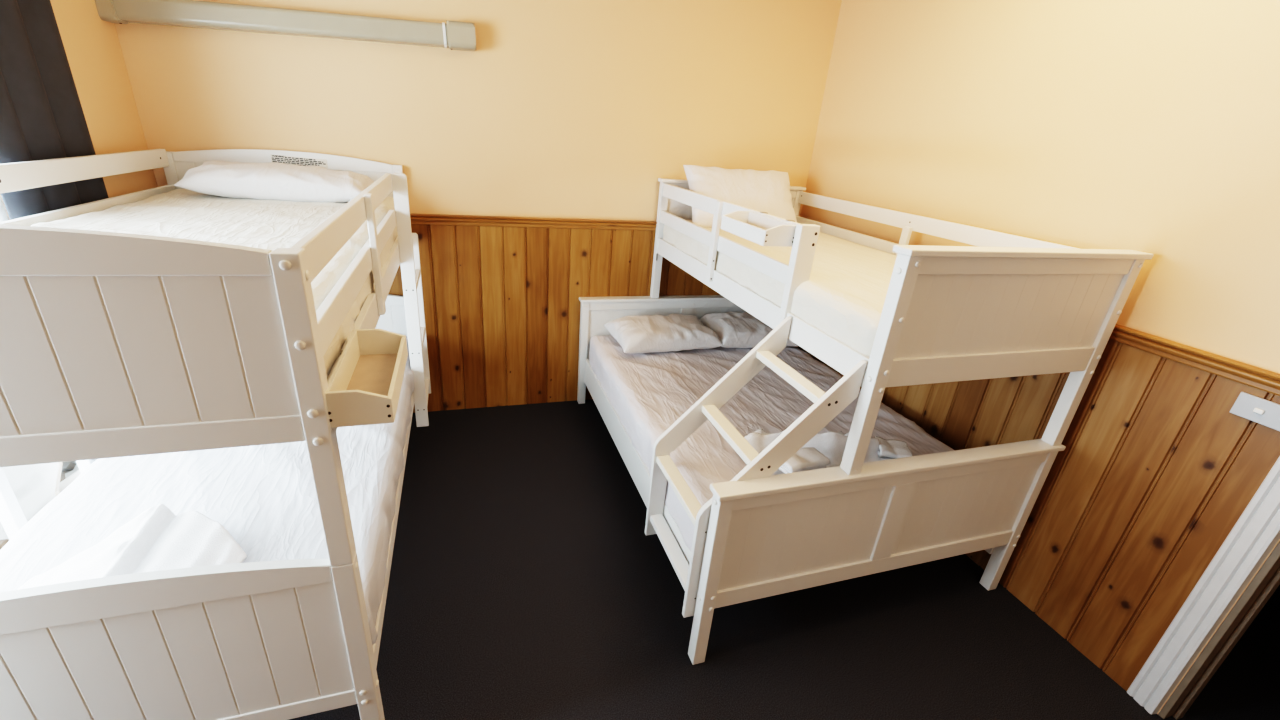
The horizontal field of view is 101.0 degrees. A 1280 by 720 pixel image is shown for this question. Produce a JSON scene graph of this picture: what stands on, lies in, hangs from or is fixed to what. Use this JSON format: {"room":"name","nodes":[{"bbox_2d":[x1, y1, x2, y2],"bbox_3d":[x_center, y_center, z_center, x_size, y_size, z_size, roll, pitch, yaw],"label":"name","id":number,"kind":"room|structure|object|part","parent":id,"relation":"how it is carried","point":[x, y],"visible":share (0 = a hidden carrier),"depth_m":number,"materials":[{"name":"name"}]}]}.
{"room":"dormitory","nodes":[
{"label":"dormitory","id":0,"kind":"room"},
{"bbox_2d":[0,0,157,219],"bbox_3d":[-1.631,0.029,0.502,0.055,2.750,4.600,-3,24,-18],"label":"wall","id":1,"kind":"structure","parent":0,"point":[91,44],"depth_m":2.17,"materials":[{"name":"beige paint"}]},
{"bbox_2d":[0,196,96,539],"bbox_3d":[-1.810,0.050,1.044,0.038,2.180,1.672,-3,24,-18],"label":"window","id":2,"kind":"structure","parent":1,"relation":"in","point":[12,518],"depth_m":1.66,"materials":[{"name":"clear glass"}]},
{"bbox_2d":[0,0,108,219],"bbox_3d":[-2.081,-0.436,1.968,0.038,2.330,0.574,-3,24,-18],"label":"curtain","id":3,"kind":"object","parent":1,"relation":"hanging from","point":[42,117],"visible":0.24,"depth_m":1.79,"materials":[{"name":"grey fabric"}]},
{"bbox_2d":[114,0,841,220],"bbox_3d":[-0.632,-1.000,3.125,3.875,2.750,0.150,-3,24,-18],"label":"wall","id":4,"kind":"structure","parent":0,"point":[570,109],"depth_m":2.86,"materials":[{"name":"beige paint"}]},
{"bbox_2d":[95,0,475,50],"bbox_3d":[-1.564,-1.539,2.402,1.561,0.181,0.106,-3,24,-18],"label":"wall light","id":5,"kind":"object","parent":4,"relation":"attached to","point":[453,35],"visible":0.88,"depth_m":2.37,"materials":[{"name":"grey plastic"},{"name":"white plastic"}]},
{"bbox_2d":[410,213,656,230],"bbox_3d":[-0.603,-0.810,3.114,3.605,0.056,0.036,-3,24,-18],"label":"trim","id":6,"kind":"structure","parent":4,"relation":"attached to","point":[423,219],"depth_m":3.09,"materials":[{"name":"brown wood"}]},
{"bbox_2d":[389,224,719,412],"bbox_3d":[-0.654,-0.253,3.362,3.606,1.190,0.014,-3,24,-18],"label":"wood paneling","id":7,"kind":"structure","parent":4,"relation":"attached to","point":[502,305],"depth_m":3.30,"materials":[{"name":"brown wood"}]},
{"bbox_2d":[289,399,1279,719],"bbox_3d":[0.684,1.196,1.847,5.355,0.080,4.900,-3,24,-18],"label":"floor","id":8,"kind":"structure","parent":0,"point":[527,581],"depth_m":2.05,"materials":[{"name":"grey carpet"}]},
{"bbox_2d":[0,149,430,719],"bbox_3d":[-1.457,0.079,1.992,1.100,1.522,2.152,-3,24,-18],"label":"bunk bed","id":9,"kind":"object","parent":8,"relation":"on","point":[113,344],"visible":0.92,"depth_m":1.08,"materials":[{"name":"white paint"}]},
{"bbox_3d":[-1.896,-0.537,1.561,0.022,0.076,2.052,-3,24,-18],"label":"guard rail","id":10,"kind":"part","parent":9,"relation":"part of","materials":[{"name":"white paint"}]},
{"bbox_3d":[-1.908,-0.393,1.622,0.022,0.075,2.052,-3,24,-18],"label":"guard rail","id":11,"kind":"part","parent":9,"relation":"part of","materials":[{"name":"white paint"}]},
{"bbox_3d":[-1.099,-0.166,0.790,0.936,0.078,0.025,-3,24,-18],"label":"cross rail","id":12,"kind":"part","parent":9,"relation":"part of","materials":[{"name":"white paint"}]},
{"bbox_3d":[-1.113,0.000,0.859,0.936,0.284,0.014,-3,24,-18],"label":"panel","id":13,"kind":"part","parent":9,"relation":"part of","materials":[{"name":"white paint"}]},
{"bbox_3d":[-1.126,0.158,0.928,0.936,0.060,0.025,-3,24,-18],"label":"cross rail","id":14,"kind":"part","parent":9,"relation":"part of","materials":[{"name":"white paint"}]},
{"bbox_3d":[-1.155,0.493,1.070,0.936,0.088,0.025,-3,24,-18],"label":"cross rail","id":15,"kind":"part","parent":9,"relation":"part of","materials":[{"name":"white paint"}]},
{"bbox_3d":[-2.236,-0.645,2.603,0.047,0.718,0.047,-3,24,-18],"label":"post","id":16,"kind":"part","parent":9,"relation":"part of","materials":[{"name":"white paint"}]},
{"bbox_3d":[-1.173,0.706,1.159,0.936,0.374,0.014,-3,24,-18],"label":"panel","id":17,"kind":"part","parent":9,"relation":"part of","materials":[{"name":"white paint"}]},
{"bbox_2d":[0,337,414,644],"bbox_3d":[-1.484,0.344,2.107,1.018,0.171,2.079,-3,24,-18],"label":"mattress","id":18,"kind":"object","parent":9,"relation":"on","point":[264,496],"visible":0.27,"depth_m":1.69,"materials":[{"name":"white fabric"}]},
{"bbox_2d":[19,503,246,588],"bbox_3d":[-1.322,0.507,1.376,0.485,0.115,0.320,-3,24,-18],"label":"towel","id":19,"kind":"object","parent":18,"relation":"on","point":[157,539],"visible":0.51,"depth_m":1.39,"materials":[{"name":"white fabric"}]},
{"bbox_2d":[31,189,397,376],"bbox_3d":[-1.441,-0.351,1.809,1.013,0.217,2.086,-3,24,-18],"label":"mattress","id":20,"kind":"object","parent":9,"relation":"on","point":[271,225],"visible":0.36,"depth_m":1.82,"materials":[{"name":"beige fabric"}]},
{"bbox_2d":[174,160,373,202],"bbox_3d":[-1.654,-0.827,2.452,0.731,0.160,0.318,-3,24,-18],"label":"pillow","id":21,"kind":"object","parent":20,"relation":"on","point":[272,180],"visible":0.9,"depth_m":2.35,"materials":[{"name":"white fabric"}]},
{"bbox_3d":[-1.739,-0.994,2.610,0.936,0.078,0.025,-3,24,-18],"label":"cross rail","id":22,"kind":"part","parent":9,"relation":"part of","materials":[{"name":"white paint"}]},
{"bbox_3d":[-1.753,-0.827,2.679,0.936,0.284,0.014,-3,24,-18],"label":"panel","id":23,"kind":"part","parent":9,"relation":"part of","materials":[{"name":"white paint"}]},
{"bbox_3d":[-1.190,0.901,1.244,0.936,0.053,0.025,-3,24,-18],"label":"cross rail","id":24,"kind":"part","parent":9,"relation":"part of","materials":[{"name":"white paint"}]},
{"bbox_2d":[272,157,325,165],"bbox_3d":[-1.690,-0.982,2.616,0.230,0.041,0.001,-3,24,-18],"label":"print","id":25,"kind":"object","parent":9,"relation":"attached to","point":[302,161],"depth_m":2.62},
{"bbox_3d":[-0.663,0.133,1.089,0.047,0.718,0.047,-3,24,-18],"label":"post","id":26,"kind":"part","parent":9,"relation":"part of","materials":[{"name":"white paint"}]},
{"bbox_3d":[-0.879,-0.484,1.670,0.022,0.074,1.579,-3,24,-18],"label":"guard rail","id":27,"kind":"part","parent":9,"relation":"part of","materials":[{"name":"white paint"}]},
{"bbox_3d":[-0.891,-0.340,1.731,0.022,0.072,1.579,-3,24,-18],"label":"guard rail","id":28,"kind":"part","parent":9,"relation":"part of","materials":[{"name":"white paint"}]},
{"bbox_3d":[-0.721,0.815,1.378,0.047,0.767,0.047,-3,24,-18],"label":"post","id":29,"kind":"part","parent":9,"relation":"part of","materials":[{"name":"white paint"}]},
{"bbox_3d":[-0.977,-0.280,2.001,0.022,0.094,2.052,-3,24,-18],"label":"rail","id":30,"kind":"part","parent":9,"relation":"part of","materials":[{"name":"white paint"}]},
{"bbox_2d":[325,329,407,427],"bbox_3d":[-0.649,0.028,1.248,0.151,0.080,0.377,-3,24,-18],"label":"tray","id":31,"kind":"object","parent":9,"relation":"attached to","point":[365,383],"visible":0.99,"depth_m":1.24,"materials":[{"name":"beige paint"}]},
{"bbox_3d":[-1.813,-0.121,2.979,0.936,0.374,0.014,-3,24,-18],"label":"panel","id":32,"kind":"part","parent":9,"relation":"part of","materials":[{"name":"white paint"}]},
{"bbox_3d":[-1.037,0.427,2.301,0.022,0.059,2.052,-3,24,-18],"label":"rail","id":33,"kind":"part","parent":9,"relation":"part of","materials":[{"name":"white paint"}]},
{"bbox_3d":[-1.795,-0.334,2.890,0.936,0.088,0.025,-3,24,-18],"label":"cross rail","id":34,"kind":"part","parent":9,"relation":"part of","materials":[{"name":"white paint"}]},
{"bbox_3d":[-1.303,-0.695,2.909,0.047,0.718,0.047,-3,24,-18],"label":"post","id":35,"kind":"part","parent":9,"relation":"part of","materials":[{"name":"white paint"}]},
{"bbox_2d":[577,178,1153,664],"bbox_3d":[0.620,-0.035,2.710,1.517,1.498,2.075,-3,24,-18],"label":"bunk bed","id":36,"kind":"object","parent":8,"relation":"on","point":[1007,305],"visible":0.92,"depth_m":1.85,"materials":[{"name":"white paint"}]},
{"bbox_3d":[-0.379,-0.041,3.512,0.048,0.728,0.048,-3,24,-18],"label":"post","id":37,"kind":"part","parent":36,"relation":"part of","materials":[{"name":"white paint"}]},
{"bbox_3d":[-0.063,0.456,2.693,0.022,0.172,1.956,-3,24,-18],"label":"rail","id":38,"kind":"part","parent":36,"relation":"part of","materials":[{"name":"white paint"}]},
{"bbox_3d":[0.325,-0.420,3.587,1.493,0.020,0.070,-3,24,-18],"label":"cap rail","id":39,"kind":"part","parent":36,"relation":"part of","materials":[{"name":"white paint"}]},
{"bbox_3d":[0.124,-0.752,3.365,0.048,0.730,0.048,-3,24,-18],"label":"post","id":40,"kind":"part","parent":36,"relation":"part of","materials":[{"name":"white paint"}]},
{"bbox_3d":[0.324,-0.383,3.595,1.373,0.056,0.024,-3,24,-18],"label":"cross rail","id":41,"kind":"part","parent":36,"relation":"part of","materials":[{"name":"white paint"}]},
{"bbox_3d":[0.308,-0.201,3.674,1.373,0.342,0.008,-3,24,-18],"label":"panel","id":42,"kind":"part","parent":36,"relation":"part of","materials":[{"name":"white paint"}]},
{"bbox_3d":[0.232,0.749,1.774,0.048,0.728,0.048,-3,24,-18],"label":"post","id":43,"kind":"part","parent":36,"relation":"part of","materials":[{"name":"white paint"}]},
{"bbox_3d":[0.358,-0.607,2.651,0.022,0.072,1.447,-3,24,-18],"label":"guard rail","id":44,"kind":"part","parent":36,"relation":"part of","materials":[{"name":"white paint"}]},
{"bbox_3d":[0.370,-0.753,2.589,0.022,0.074,1.447,-3,24,-18],"label":"guard rail","id":45,"kind":"part","parent":36,"relation":"part of","materials":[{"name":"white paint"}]},
{"bbox_3d":[0.592,-0.938,3.439,0.905,0.266,0.008,-3,24,-18],"label":"panel","id":46,"kind":"part","parent":36,"relation":"part of","materials":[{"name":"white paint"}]},
{"bbox_3d":[0.606,-1.121,3.368,1.025,0.020,0.070,-3,24,-18],"label":"cap rail","id":47,"kind":"part","parent":36,"relation":"part of","materials":[{"name":"white paint"}]},
{"bbox_3d":[0.605,-1.084,3.375,0.905,0.054,0.024,-3,24,-18],"label":"cross rail","id":48,"kind":"part","parent":36,"relation":"part of","materials":[{"name":"white paint"}]},
{"bbox_2d":[721,211,795,246],"bbox_3d":[0.475,-0.533,2.101,0.156,0.087,0.361,-3,24,-18],"label":"tray","id":49,"kind":"object","parent":36,"relation":"attached to","point":[757,228],"visible":0.98,"depth_m":2.05,"materials":[{"name":"white paint"}]},
{"bbox_3d":[0.421,-0.341,2.502,0.022,0.096,1.954,-3,24,-18],"label":"rail","id":50,"kind":"part","parent":36,"relation":"part of","materials":[{"name":"white paint"}]},
{"bbox_2d":[589,335,953,550],"bbox_3d":[0.599,0.270,2.843,1.401,0.230,1.982,-3,24,-18],"label":"mattress","id":51,"kind":"object","parent":36,"relation":"on","point":[649,392],"visible":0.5,"depth_m":2.66,"materials":[{"name":"white fabric"}]},
{"bbox_2d":[604,313,722,352],"bbox_3d":[0.143,-0.177,3.316,0.650,0.159,0.409,-4,25,-21],"label":"pillow","id":52,"kind":"object","parent":51,"relation":"on","point":[672,332],"visible":1,"depth_m":3.20,"materials":[{"name":"white fabric"}]},
{"bbox_2d":[699,312,797,347],"bbox_3d":[0.760,-0.212,3.517,0.630,0.160,0.409,-2,24,-15],"label":"pillow","id":53,"kind":"object","parent":51,"relation":"on","point":[734,329],"visible":0.48,"depth_m":3.37,"materials":[{"name":"white fabric"}]},
{"bbox_2d":[744,429,882,474],"bbox_3d":[0.732,0.360,2.199,0.600,0.132,0.360,-3,24,-18],"label":"towel","id":54,"kind":"object","parent":51,"relation":"on","point":[832,445],"visible":0.34,"depth_m":2.20,"materials":[{"name":"white fabric"}]},
{"bbox_2d":[779,447,829,473],"bbox_3d":[0.633,0.396,2.071,0.192,0.058,0.117,-6,25,-24],"label":"towel","id":55,"kind":"object","parent":54,"relation":"on","point":[807,458],"visible":0.84,"depth_m":2.04,"materials":[{"name":"white fabric"}]},
{"bbox_2d":[875,436,912,459],"bbox_3d":[1.088,0.390,2.274,0.134,0.061,0.148,8,23,8],"label":"towel","id":56,"kind":"object","parent":51,"relation":"on","point":[891,448],"visible":0.77,"depth_m":2.24,"materials":[{"name":"white fabric"}]},
{"bbox_2d":[663,220,896,356],"bbox_3d":[0.878,-0.444,2.619,0.963,0.189,1.964,-3,24,-18],"label":"mattress","id":57,"kind":"object","parent":36,"relation":"on","point":[845,292],"visible":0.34,"depth_m":2.13,"materials":[{"name":"beige fabric"}]},
{"bbox_2d":[683,165,796,227],"bbox_3d":[0.616,-0.959,3.157,0.700,0.347,0.287,-2,24,-15],"label":"pillow","id":58,"kind":"object","parent":57,"relation":"on","point":[762,191],"visible":0.59,"depth_m":3.10,"materials":[{"name":"white fabric"}]},
{"bbox_3d":[1.029,-0.801,3.662,0.048,0.730,0.048,-3,24,-18],"label":"post","id":59,"kind":"part","parent":36,"relation":"part of","materials":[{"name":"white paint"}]},
{"bbox_3d":[1.353,-0.557,2.732,0.022,0.072,1.954,-3,24,-18],"label":"guard rail","id":60,"kind":"part","parent":36,"relation":"part of","materials":[{"name":"white paint"}]},
{"bbox_3d":[0.904,0.780,2.015,1.373,0.072,0.024,-3,24,-18],"label":"cross rail","id":61,"kind":"part","parent":36,"relation":"part of","materials":[{"name":"white paint"}]},
{"bbox_3d":[0.919,0.589,1.936,1.373,0.342,0.008,-3,24,-18],"label":"panel","id":62,"kind":"part","parent":36,"relation":"part of","materials":[{"name":"white paint"}]},
{"bbox_3d":[0.734,0.037,1.629,0.048,0.730,0.048,-3,24,-18],"label":"post","id":63,"kind":"part","parent":36,"relation":"part of","materials":[{"name":"white paint"}]},
{"bbox_3d":[0.936,0.369,1.849,1.493,0.020,0.070,-3,24,-18],"label":"cap rail","id":64,"kind":"part","parent":36,"relation":"part of","materials":[{"name":"white paint"}]},
{"bbox_3d":[0.935,0.407,1.857,1.373,0.056,0.024,-3,24,-18],"label":"cross rail","id":65,"kind":"part","parent":36,"relation":"part of","materials":[{"name":"white paint"}]},
{"bbox_3d":[1.366,-0.700,2.671,0.022,0.075,1.954,-3,24,-18],"label":"guard rail","id":66,"kind":"part","parent":36,"relation":"part of","materials":[{"name":"white paint"}]},
{"bbox_3d":[1.247,0.386,3.122,0.022,0.172,1.956,-3,24,-18],"label":"rail","id":67,"kind":"part","parent":36,"relation":"part of","materials":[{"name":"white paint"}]},
{"bbox_3d":[1.189,0.016,1.771,0.905,0.092,0.024,-3,24,-18],"label":"cross rail","id":68,"kind":"part","parent":36,"relation":"part of","materials":[{"name":"white paint"}]},
{"bbox_3d":[1.203,-0.149,1.703,0.905,0.266,0.008,-3,24,-18],"label":"panel","id":69,"kind":"part","parent":36,"relation":"part of","materials":[{"name":"white paint"}]},
{"bbox_3d":[1.581,0.676,2.216,0.048,0.728,0.048,-3,24,-18],"label":"post","id":70,"kind":"part","parent":36,"relation":"part of","materials":[{"name":"white paint"}]},
{"bbox_3d":[1.217,-0.332,1.631,1.025,0.020,0.070,-3,24,-18],"label":"cap rail","id":71,"kind":"part","parent":36,"relation":"part of","materials":[{"name":"white paint"}]},
{"bbox_3d":[1.216,-0.295,1.639,0.905,0.054,0.024,-3,24,-18],"label":"cross rail","id":72,"kind":"part","parent":36,"relation":"part of","materials":[{"name":"white paint"}]},
{"bbox_3d":[1.639,-0.012,1.925,0.048,0.730,0.048,-3,24,-18],"label":"post","id":73,"kind":"part","parent":36,"relation":"part of","materials":[{"name":"white paint"}]},
{"bbox_2d":[800,0,1279,713],"bbox_3d":[1.874,-0.160,1.649,0.120,2.750,4.600,-3,24,-18],"label":"wall","id":74,"kind":"structure","parent":0,"point":[1148,126],"depth_m":1.96,"materials":[{"name":"beige paint"}]},
{"bbox_2d":[796,339,1279,690],"bbox_3d":[1.443,0.163,2.804,0.014,1.190,2.561,-3,24,-18],"label":"wood paneling","id":75,"kind":"structure","parent":74,"relation":"attached to","point":[1155,470],"depth_m":1.92,"materials":[{"name":"brown wood"}]},
{"bbox_2d":[1109,324,1279,395],"bbox_3d":[1.484,-0.394,2.552,0.036,0.056,2.539,-3,24,-18],"label":"trim","id":76,"kind":"structure","parent":74,"relation":"attached to","point":[1253,376],"depth_m":1.68,"materials":[{"name":"brown wood"}]},
{"bbox_2d":[1127,456,1279,714],"bbox_3d":[2.019,0.428,1.068,0.026,2.145,1.024,-3,24,-18],"label":"trim","id":77,"kind":"structure","parent":74,"relation":"attached to","point":[1256,532],"depth_m":1.68,"materials":[{"name":"white wood"}]},
{"bbox_2d":[1158,541,1279,719],"bbox_3d":[2.085,0.464,1.107,0.120,2.060,0.840,-3,24,-18],"label":"trim","id":78,"kind":"structure","parent":74,"relation":"attached to","point":[1266,581],"depth_m":1.69,"materials":[{"name":"wood"}]},
{"bbox_2d":[1230,392,1279,430],"bbox_3d":[1.835,0.151,1.559,0.014,0.072,0.118,-3,24,-18],"label":"light switch","id":79,"kind":"object","parent":74,"relation":"attached to","point":[1256,409],"visible":1,"depth_m":1.56,"materials":[{"name":"white paint"}]},
{"label":"outside","id":80,"kind":"structure","parent":0,"visible":0},
{"bbox_2d":[0,469,72,549],"bbox_3d":[-2.977,0.988,1.618,1.675,0.030,5.400,-3,24,-18],"label":"path","id":81,"kind":"structure","parent":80,"point":[3,542],"depth_m":2.55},
{"bbox_2d":[0,462,61,539],"bbox_3d":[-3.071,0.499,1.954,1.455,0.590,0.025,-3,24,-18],"label":"pillow","id":82,"kind":"object","parent":81,"relation":"on","point":[34,486],"visible":0.37,"depth_m":2.16,"materials":[{"name":"white fabric"}]},
{"bbox_2d":[62,461,76,469],"bbox_3d":[-2.764,0.308,2.599,0.502,0.485,0.302,-3,24,-18],"label":"stone","id":83,"kind":"object","parent":81,"relation":"on","point":[70,465],"visible":0.02,"depth_m":2.57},
{"bbox_2d":[65,464,78,477],"bbox_3d":[-2.476,0.542,2.397,0.210,0.258,0.244,-3,24,-18],"label":"stone","id":84,"kind":"object","parent":81,"relation":"on","point":[76,467],"visible":0.06,"depth_m":2.34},
{"bbox_2d":[59,469,80,491],"bbox_3d":[-2.403,0.493,2.270,0.236,0.183,0.020,-7,26,-25],"label":"plank","id":85,"kind":"object","parent":84,"relation":"on","point":[65,483],"visible":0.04,"depth_m":2.25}
]}

